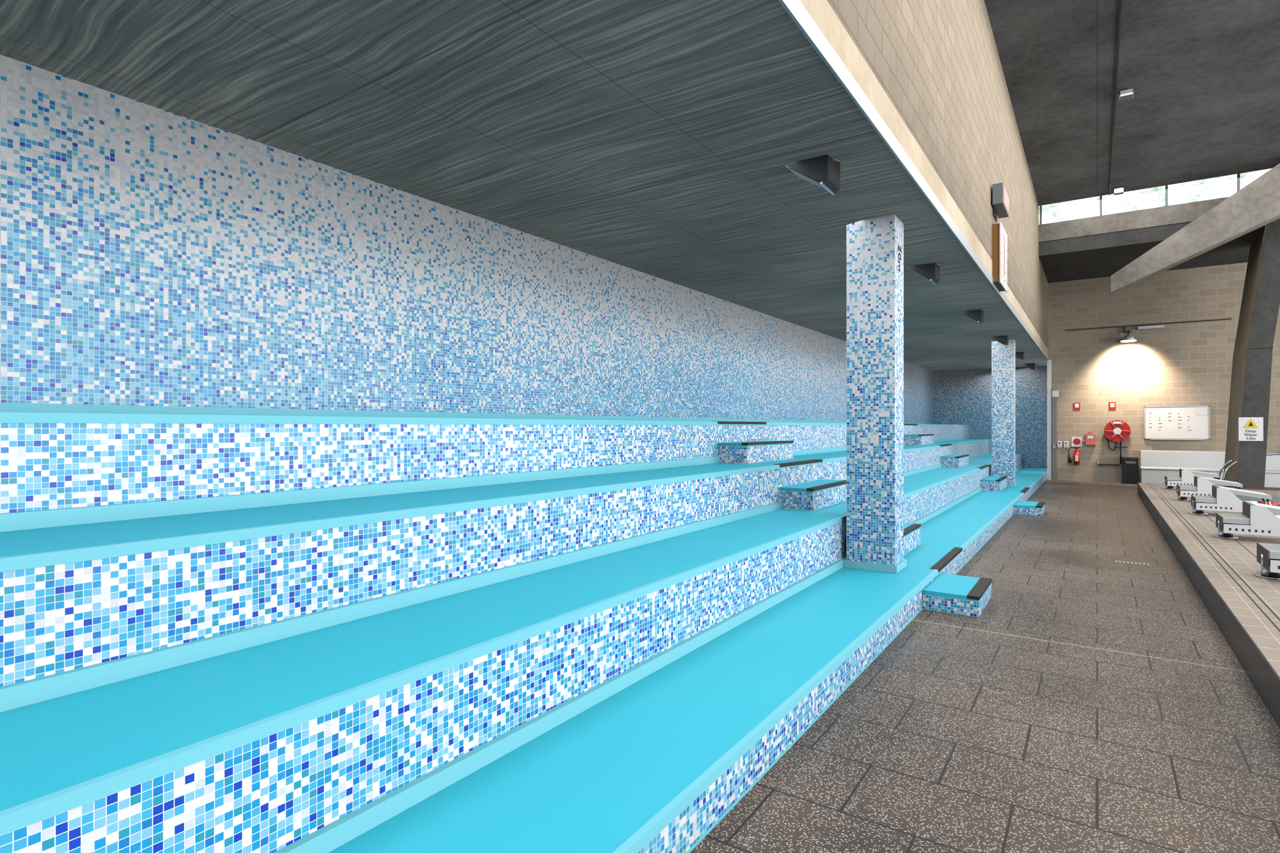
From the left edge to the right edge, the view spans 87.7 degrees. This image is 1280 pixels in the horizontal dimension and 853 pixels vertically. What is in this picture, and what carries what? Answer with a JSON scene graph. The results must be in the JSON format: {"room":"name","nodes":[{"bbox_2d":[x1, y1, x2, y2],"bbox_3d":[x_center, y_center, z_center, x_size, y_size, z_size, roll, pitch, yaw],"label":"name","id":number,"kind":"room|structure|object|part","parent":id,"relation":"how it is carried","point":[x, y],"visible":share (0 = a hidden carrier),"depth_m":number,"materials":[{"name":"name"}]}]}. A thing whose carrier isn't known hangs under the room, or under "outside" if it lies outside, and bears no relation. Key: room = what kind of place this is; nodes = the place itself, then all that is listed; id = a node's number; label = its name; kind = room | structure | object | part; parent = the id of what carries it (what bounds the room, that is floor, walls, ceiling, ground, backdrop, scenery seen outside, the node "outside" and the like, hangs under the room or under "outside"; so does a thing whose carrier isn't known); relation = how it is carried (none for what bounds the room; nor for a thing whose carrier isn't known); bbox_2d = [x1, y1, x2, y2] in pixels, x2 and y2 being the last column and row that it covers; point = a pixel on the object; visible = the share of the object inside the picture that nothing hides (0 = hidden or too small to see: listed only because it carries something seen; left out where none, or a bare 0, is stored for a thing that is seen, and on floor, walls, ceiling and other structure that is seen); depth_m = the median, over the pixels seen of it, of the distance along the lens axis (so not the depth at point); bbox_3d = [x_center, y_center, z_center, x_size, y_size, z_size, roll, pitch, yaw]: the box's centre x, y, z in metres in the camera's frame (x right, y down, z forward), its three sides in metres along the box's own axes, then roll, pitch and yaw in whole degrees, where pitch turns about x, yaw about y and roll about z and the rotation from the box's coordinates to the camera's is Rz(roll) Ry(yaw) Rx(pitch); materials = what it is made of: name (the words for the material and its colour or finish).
{"room":"indoor swimming pool","nodes":[
{"label":"indoor swimming pool","id":0,"kind":"room"},
{"bbox_2d":[0,54,933,422],"bbox_3d":[1.378,-0.210,11.302,0.250,3.800,34.200,0,0,34],"label":"wall","id":1,"kind":"structure","parent":0,"point":[150,256],"depth_m":5.23,"materials":[{"name":"blue tile"}]},
{"bbox_2d":[0,0,1047,371],"bbox_3d":[3.032,-2.285,10.319,4.090,0.350,34.450,0,0,34],"label":"ceiling","id":2,"kind":"structure","parent":0,"point":[656,138],"depth_m":4.49,"materials":[{"name":"wood"}]},
{"bbox_2d":[783,154,840,195],"bbox_3d":[1.397,-1.994,5.352,0.390,0.232,0.312,0,0,34],"label":"spotlight","id":3,"kind":"object","parent":2,"relation":"attached to","point":[823,171],"visible":1,"depth_m":5.23,"materials":[{"name":"grey paint"}]},
{"bbox_2d":[906,262,940,284],"bbox_3d":[3.732,-1.994,8.758,0.390,0.232,0.312,0,0,34],"label":"spotlight","id":4,"kind":"object","parent":2,"relation":"attached to","point":[930,272],"visible":1,"depth_m":8.62,"materials":[{"name":"grey paint"}]},
{"bbox_2d":[959,309,985,324],"bbox_3d":[6.062,-1.994,12.156,0.390,0.232,0.312,0,0,34],"label":"spotlight","id":5,"kind":"object","parent":2,"relation":"attached to","point":[977,315],"visible":1,"depth_m":12.01,"materials":[{"name":"grey paint"}]},
{"bbox_2d":[989,335,1009,346],"bbox_3d":[8.409,-1.994,15.579,0.390,0.232,0.312,0,0,34],"label":"spotlight","id":6,"kind":"object","parent":2,"relation":"attached to","point":[1003,340],"visible":1,"depth_m":15.43,"materials":[{"name":"grey paint"}]},
{"bbox_2d":[1015,352,1025,360],"bbox_3d":[10.728,-1.994,18.960,0.390,0.232,0.312,0,0,34],"label":"spotlight","id":7,"kind":"object","parent":2,"relation":"attached to","point":[1020,355],"visible":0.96,"depth_m":18.79,"materials":[{"name":"grey paint"}]},
{"bbox_2d":[1022,363,1036,370],"bbox_3d":[13.046,-1.994,22.342,0.390,0.232,0.312,0,0,34],"label":"spotlight","id":8,"kind":"object","parent":2,"relation":"attached to","point":[1032,366],"visible":1,"depth_m":22.19,"materials":[{"name":"grey paint"}]},
{"bbox_2d":[827,0,1048,348],"bbox_3d":[3.846,-5.135,8.154,0.300,5.350,31.800,0,0,34],"label":"wall","id":9,"kind":"structure","parent":0,"point":[937,62],"depth_m":7.80,"materials":[{"name":"concrete"}]},
{"bbox_2d":[778,0,1048,360],"bbox_3d":[3.958,-2.160,8.047,0.017,0.120,31.750,0,0,34],"label":"trim","id":10,"kind":"structure","parent":9,"relation":"attached to","point":[795,8],"depth_m":4.66,"materials":[{"name":"silver metal"}]},
{"bbox_2d":[799,0,1048,355],"bbox_3d":[3.962,-2.341,8.056,0.004,0.242,31.770,0,0,34],"label":"trim","id":11,"kind":"structure","parent":9,"relation":"attached to","point":[821,12],"depth_m":5.01,"materials":[{"name":"beige concrete"}]},
{"bbox_2d":[992,221,1007,292],"bbox_3d":[5.531,-2.580,10.242,0.119,0.900,0.890,0,0,34],"label":"clock","id":12,"kind":"object","parent":9,"relation":"attached to","point":[999,235],"visible":1,"depth_m":9.92,"materials":[{"name":"brown"}]},
{"bbox_2d":[992,182,1008,222],"bbox_3d":[5.451,-3.385,10.085,0.165,0.450,0.800,0,0,34],"label":"speaker","id":13,"kind":"object","parent":9,"relation":"attached to","point":[1000,198],"visible":1,"depth_m":9.82,"materials":[{"name":"grey paint"}]},
{"bbox_2d":[690,479,1279,852],"bbox_3d":[10.320,1.790,3.897,15.385,0.200,32.100,0,0,34],"label":"floor","id":14,"kind":"structure","parent":0,"point":[1094,703],"depth_m":3.70,"materials":[{"name":"grey tile"}]},
{"bbox_2d":[0,402,1047,852],"bbox_3d":[3.242,0.777,10.022,4.268,1.825,34.198,0,0,34],"label":"seating","id":15,"kind":"object","parent":14,"relation":"on","point":[222,630],"visible":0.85,"depth_m":3.16,"materials":[{"name":"blue tile"}]},
{"bbox_2d":[843,214,906,573],"bbox_3d":[2.441,-0.327,6.915,0.525,3.563,0.418,0,0,34],"label":"column","id":16,"kind":"structure","parent":15,"relation":"on","point":[874,246],"depth_m":6.76,"materials":[{"name":"blue tile"}]},
{"bbox_2d":[991,339,1016,487],"bbox_3d":[8.945,-0.327,16.400,0.525,3.563,0.418,0,0,34],"label":"column","id":17,"kind":"structure","parent":15,"relation":"on","point":[1003,357],"depth_m":16.25,"materials":[{"name":"blue tile"}]},
{"bbox_2d":[1121,457,1139,484],"bbox_3d":[14.553,1.300,19.791,0.400,0.780,0.455,0,0,34],"label":"litter bin","id":18,"kind":"object","parent":14,"relation":"on","point":[1130,465],"visible":0.9,"depth_m":19.62,"materials":[{"name":"black plastic"}]},
{"bbox_2d":[1115,560,1149,565],"bbox_3d":[6.087,1.687,8.248,0.340,0.004,0.120,0,0,34],"label":"floor drain","id":19,"kind":"object","parent":14,"relation":"on","point":[1115,561],"visible":1,"depth_m":8.24,"materials":[{"name":"silver metal"}]},
{"bbox_2d":[1140,450,1228,485],"bbox_3d":[15.544,1.200,18.999,2.050,0.980,0.640,0,0,34],"label":"storage bench","id":20,"kind":"object","parent":14,"relation":"on","point":[1154,465],"visible":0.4,"depth_m":19.13,"materials":[{"name":"white plastic"}]},
{"bbox_2d":[1137,482,1279,729],"bbox_3d":[5.117,1.604,4.979,1.130,0.372,28.000,0,0,34],"label":"pool deck","id":21,"kind":"object","parent":14,"relation":"on","point":[1244,607],"visible":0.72,"depth_m":6.16,"materials":[{"name":"beige tile"}]},
{"bbox_2d":[1162,468,1220,489],"bbox_3d":[12.365,1.191,14.983,0.988,0.452,0.556,0,0,34],"label":"starting block","id":22,"kind":"object","parent":21,"relation":"on","point":[1186,477],"visible":0.86,"depth_m":14.84,"materials":[{"name":"silver metal"}]},
{"bbox_2d":[1173,476,1242,500],"bbox_3d":[10.781,1.191,12.674,0.988,0.452,0.556,0,0,34],"label":"starting block","id":23,"kind":"object","parent":21,"relation":"on","point":[1202,486],"visible":0.84,"depth_m":12.54,"materials":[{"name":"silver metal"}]},
{"bbox_2d":[1188,485,1271,514],"bbox_3d":[9.385,1.191,10.637,0.988,0.452,0.556,0,0,34],"label":"starting block","id":24,"kind":"object","parent":21,"relation":"on","point":[1223,499],"visible":0.93,"depth_m":10.48,"materials":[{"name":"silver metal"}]},
{"bbox_2d":[1212,501,1279,538],"bbox_3d":[7.801,1.191,8.328,0.988,0.452,0.556,0,0,34],"label":"starting block","id":25,"kind":"object","parent":21,"relation":"on","point":[1257,519],"visible":1,"depth_m":8.22,"materials":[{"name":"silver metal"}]},
{"bbox_2d":[1223,218,1279,488],"bbox_3d":[14.804,-2.242,15.916,1.104,7.296,2.003,0,0,34],"label":"concrete column","id":26,"kind":"structure","parent":21,"relation":"on","point":[1250,391],"depth_m":15.24,"materials":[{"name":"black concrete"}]},
{"bbox_2d":[1238,417,1263,441],"bbox_3d":[13.975,0.060,15.253,0.420,0.540,0.026,0,0,34],"label":"warning sign","id":27,"kind":"object","parent":26,"relation":"attached to","point":[1250,429],"visible":1,"depth_m":15.25,"materials":[{"name":"white plastic"}]},
{"bbox_2d":[1253,543,1279,580],"bbox_3d":[6.257,1.191,6.076,0.988,0.452,0.556,0,0,34],"label":"starting block","id":28,"kind":"object","parent":21,"relation":"on","point":[1268,555],"visible":1,"depth_m":6.22,"materials":[{"name":"silver metal"}]},
{"bbox_2d":[1234,495,1279,519],"bbox_3d":[10.290,1.593,0.885,12.029,0.191,27.099,0,0,34],"label":"swimming pool","id":29,"kind":"object","parent":14,"relation":"on","point":[1275,501],"visible":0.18,"depth_m":14.10,"materials":[{"name":"liquid"}]},
{"bbox_2d":[933,366,1047,468],"bbox_3d":[12.797,-0.210,24.357,3.820,3.800,0.250,0,0,34],"label":"wall","id":30,"kind":"structure","parent":0,"point":[961,397],"depth_m":24.30,"materials":[{"name":"blue tile"}]},
{"bbox_2d":[983,0,1279,205],"bbox_3d":[8.991,-6.050,2.140,15.590,0.300,27.700,0,0,34],"label":"ceiling","id":31,"kind":"structure","parent":0,"point":[1204,75],"depth_m":11.61,"materials":[{"name":"concrete"}]},
{"bbox_2d":[1109,0,1122,195],"bbox_3d":[6.078,-5.887,8.382,0.025,0.025,20.700,0,0,34],"label":"conduit","id":32,"kind":"object","parent":31,"relation":"attached to","point":[1120,4],"depth_m":11.41,"materials":[{"name":"black metal"}]},
{"bbox_2d":[1113,187,1123,195],"bbox_3d":[11.842,-5.830,16.491,0.200,0.140,0.185,0,0,34],"label":"light","id":33,"kind":"object","parent":31,"relation":"attached to","point":[1119,191],"depth_m":16.44,"materials":[{"name":"white plastic"}]},
{"bbox_2d":[1118,88,1133,101],"bbox_3d":[8.517,-5.830,11.678,0.200,0.140,0.185,0,0,34],"label":"light","id":34,"kind":"object","parent":31,"relation":"attached to","point":[1126,94],"depth_m":11.63,"materials":[{"name":"white plastic"}]},
{"bbox_2d":[1110,163,1279,296],"bbox_3d":[13.248,-4.738,15.317,3.982,2.937,0.550,0,0,34],"label":"concrete beam","id":35,"kind":"structure","parent":31,"relation":"attached to","point":[1256,205],"depth_m":15.16,"materials":[{"name":"grey concrete"}]},
{"bbox_2d":[1038,221,1265,282],"bbox_3d":[18.113,-4.745,15.177,15.290,0.370,4.080,0,0,34],"label":"ceiling","id":36,"kind":"structure","parent":0,"point":[1102,255],"depth_m":17.65,"materials":[{"name":"concrete"}]},
{"bbox_2d":[1038,196,1229,242],"bbox_3d":[17.075,-5.160,13.664,15.290,0.460,0.450,0,0,34],"label":"beam","id":37,"kind":"structure","parent":36,"relation":"on","point":[1189,211],"depth_m":16.72,"materials":[{"name":"grey concrete"}]},
{"bbox_2d":[1038,168,1271,224],"bbox_3d":[16.965,-5.645,13.503,15.290,0.510,0.060,0,0,34],"label":"window","id":38,"kind":"structure","parent":37,"relation":"attached to","point":[1223,186],"depth_m":16.50,"materials":[{"name":"clear glass"}]},
{"bbox_2d":[1048,168,1279,482],"bbox_3d":[19.329,-3.060,16.968,15.310,9.500,0.250,0,0,34],"label":"wall","id":39,"kind":"structure","parent":0,"point":[1184,364],"depth_m":19.86,"materials":[{"name":"brick"}]},
{"bbox_2d":[1047,360,1051,480],"bbox_3d":[12.986,-0.210,21.148,0.120,3.800,0.030,0,0,34],"label":"trim","id":40,"kind":"structure","parent":39,"relation":"attached to","point":[1048,362],"depth_m":21.14,"materials":[{"name":"white plastic"}]},
{"bbox_2d":[1051,388,1059,480],"bbox_3d":[13.095,0.240,21.024,0.200,2.900,0.110,0,0,34],"label":"door","id":41,"kind":"structure","parent":39,"relation":"in","point":[1054,393],"depth_m":21.03,"materials":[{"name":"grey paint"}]},
{"bbox_2d":[1057,441,1061,447],"bbox_3d":[13.210,0.560,20.988,0.120,0.200,0.040,0,0,34],"label":"power outlet","id":42,"kind":"object","parent":39,"relation":"attached to","point":[1059,443],"visible":1,"depth_m":20.97,"materials":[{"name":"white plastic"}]},
{"bbox_2d":[1063,441,1068,447],"bbox_3d":[13.354,0.560,20.889,0.120,0.200,0.040,0,0,34],"label":"power outlet","id":43,"kind":"object","parent":39,"relation":"attached to","point":[1065,443],"visible":1,"depth_m":20.88,"materials":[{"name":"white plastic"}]},
{"bbox_2d":[1067,446,1079,465],"bbox_3d":[13.483,0.908,20.718,0.314,0.563,0.180,0,0,34],"label":"fire extinguisher","id":44,"kind":"object","parent":39,"relation":"attached to","point":[1076,453],"visible":1,"depth_m":20.64,"materials":[{"name":"red metal"}]},
{"bbox_2d":[1071,437,1082,446],"bbox_3d":[13.592,0.470,20.742,0.280,0.300,0.014,0,0,34],"label":"sign","id":45,"kind":"object","parent":39,"relation":"attached to","point":[1076,441],"depth_m":20.73,"materials":[{"name":"plastic"}]},
{"bbox_2d":[1073,402,1080,410],"bbox_3d":[13.592,-0.625,20.741,0.170,0.230,0.016,0,0,34],"label":"safety sign","id":46,"kind":"object","parent":39,"relation":"attached to","point":[1076,405],"visible":1,"depth_m":20.73,"materials":[{"name":"red plastic"}]},
{"bbox_2d":[1082,432,1095,445],"bbox_3d":[13.834,0.365,20.528,0.320,0.410,0.097,0,0,34],"label":"box","id":47,"kind":"object","parent":39,"relation":"attached to","point":[1090,438],"visible":1,"depth_m":20.48,"materials":[{"name":"red plastic"}]},
{"bbox_2d":[1109,402,1115,409],"bbox_3d":[14.334,-0.625,20.232,0.170,0.230,0.016,0,0,34],"label":"safety sign","id":48,"kind":"object","parent":39,"relation":"attached to","point":[1112,405],"visible":1,"depth_m":20.23,"materials":[{"name":"red plastic"}]},
{"bbox_2d":[1096,420,1130,465],"bbox_3d":[14.291,0.500,20.121,0.835,1.380,0.191,0,0,34],"label":"hose reel","id":49,"kind":"object","parent":39,"relation":"attached to","point":[1116,431],"visible":1,"depth_m":20.03,"materials":[{"name":"red plastic"}]},
{"bbox_2d":[1120,326,1136,342],"bbox_3d":[14.545,-2.763,19.850,0.380,0.455,0.412,0,0,34],"label":"light","id":50,"kind":"object","parent":39,"relation":"attached to","point":[1128,338],"visible":1,"depth_m":19.83,"materials":[{"name":"grey paint"}]},
{"bbox_2d":[1066,318,1231,330],"bbox_3d":[14.962,-3.015,19.786,3.900,0.030,0.040,0,0,34],"label":"conduit","id":51,"kind":"object","parent":39,"relation":"attached to","point":[1229,319],"visible":1,"depth_m":19.68,"materials":[{"name":"grey metal"}]},
{"bbox_2d":[1137,324,1164,329],"bbox_3d":[15.081,-2.930,19.676,0.620,0.080,0.092,0,0,34],"label":"light","id":52,"kind":"object","parent":39,"relation":"attached to","point":[1161,326],"visible":1,"depth_m":19.63,"materials":[{"name":"white plastic"}]},
{"bbox_2d":[1143,405,1209,440],"bbox_3d":[15.567,-0.105,19.351,1.490,0.990,0.075,0,0,34],"label":"whiteboard","id":53,"kind":"object","parent":39,"relation":"attached to","point":[1163,423],"visible":1,"depth_m":19.35,"materials":[{"name":"white"}]},
{"bbox_3d":[15.562,0.378,19.335,1.200,0.025,0.045,0,0,34],"label":"marker rail","id":54,"kind":"part","parent":53,"relation":"part of","materials":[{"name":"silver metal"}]},
{"bbox_2d":[1214,485,1279,497],"bbox_3d":[18.207,1.549,12.432,12.030,0.282,0.900,0,0,34],"label":"deck","id":55,"kind":"object","parent":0,"point":[1274,492],"depth_m":14.93,"materials":[{"name":"white tile"}]},
{"bbox_2d":[1264,454,1279,488],"bbox_3d":[17.602,1.200,17.588,2.260,0.980,0.640,0,0,34],"label":"storage bench","id":56,"kind":"object","parent":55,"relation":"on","point":[1272,468],"visible":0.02,"depth_m":17.84,"materials":[{"name":"white plastic"}]},
{"bbox_2d":[1215,452,1279,486],"bbox_3d":[14.846,1.001,15.404,2.282,0.810,0.820,0,0,34],"label":"grab rail","id":57,"kind":"object","parent":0,"point":[1267,453],"depth_m":15.70,"materials":[{"name":"silver metal"}]}
]}

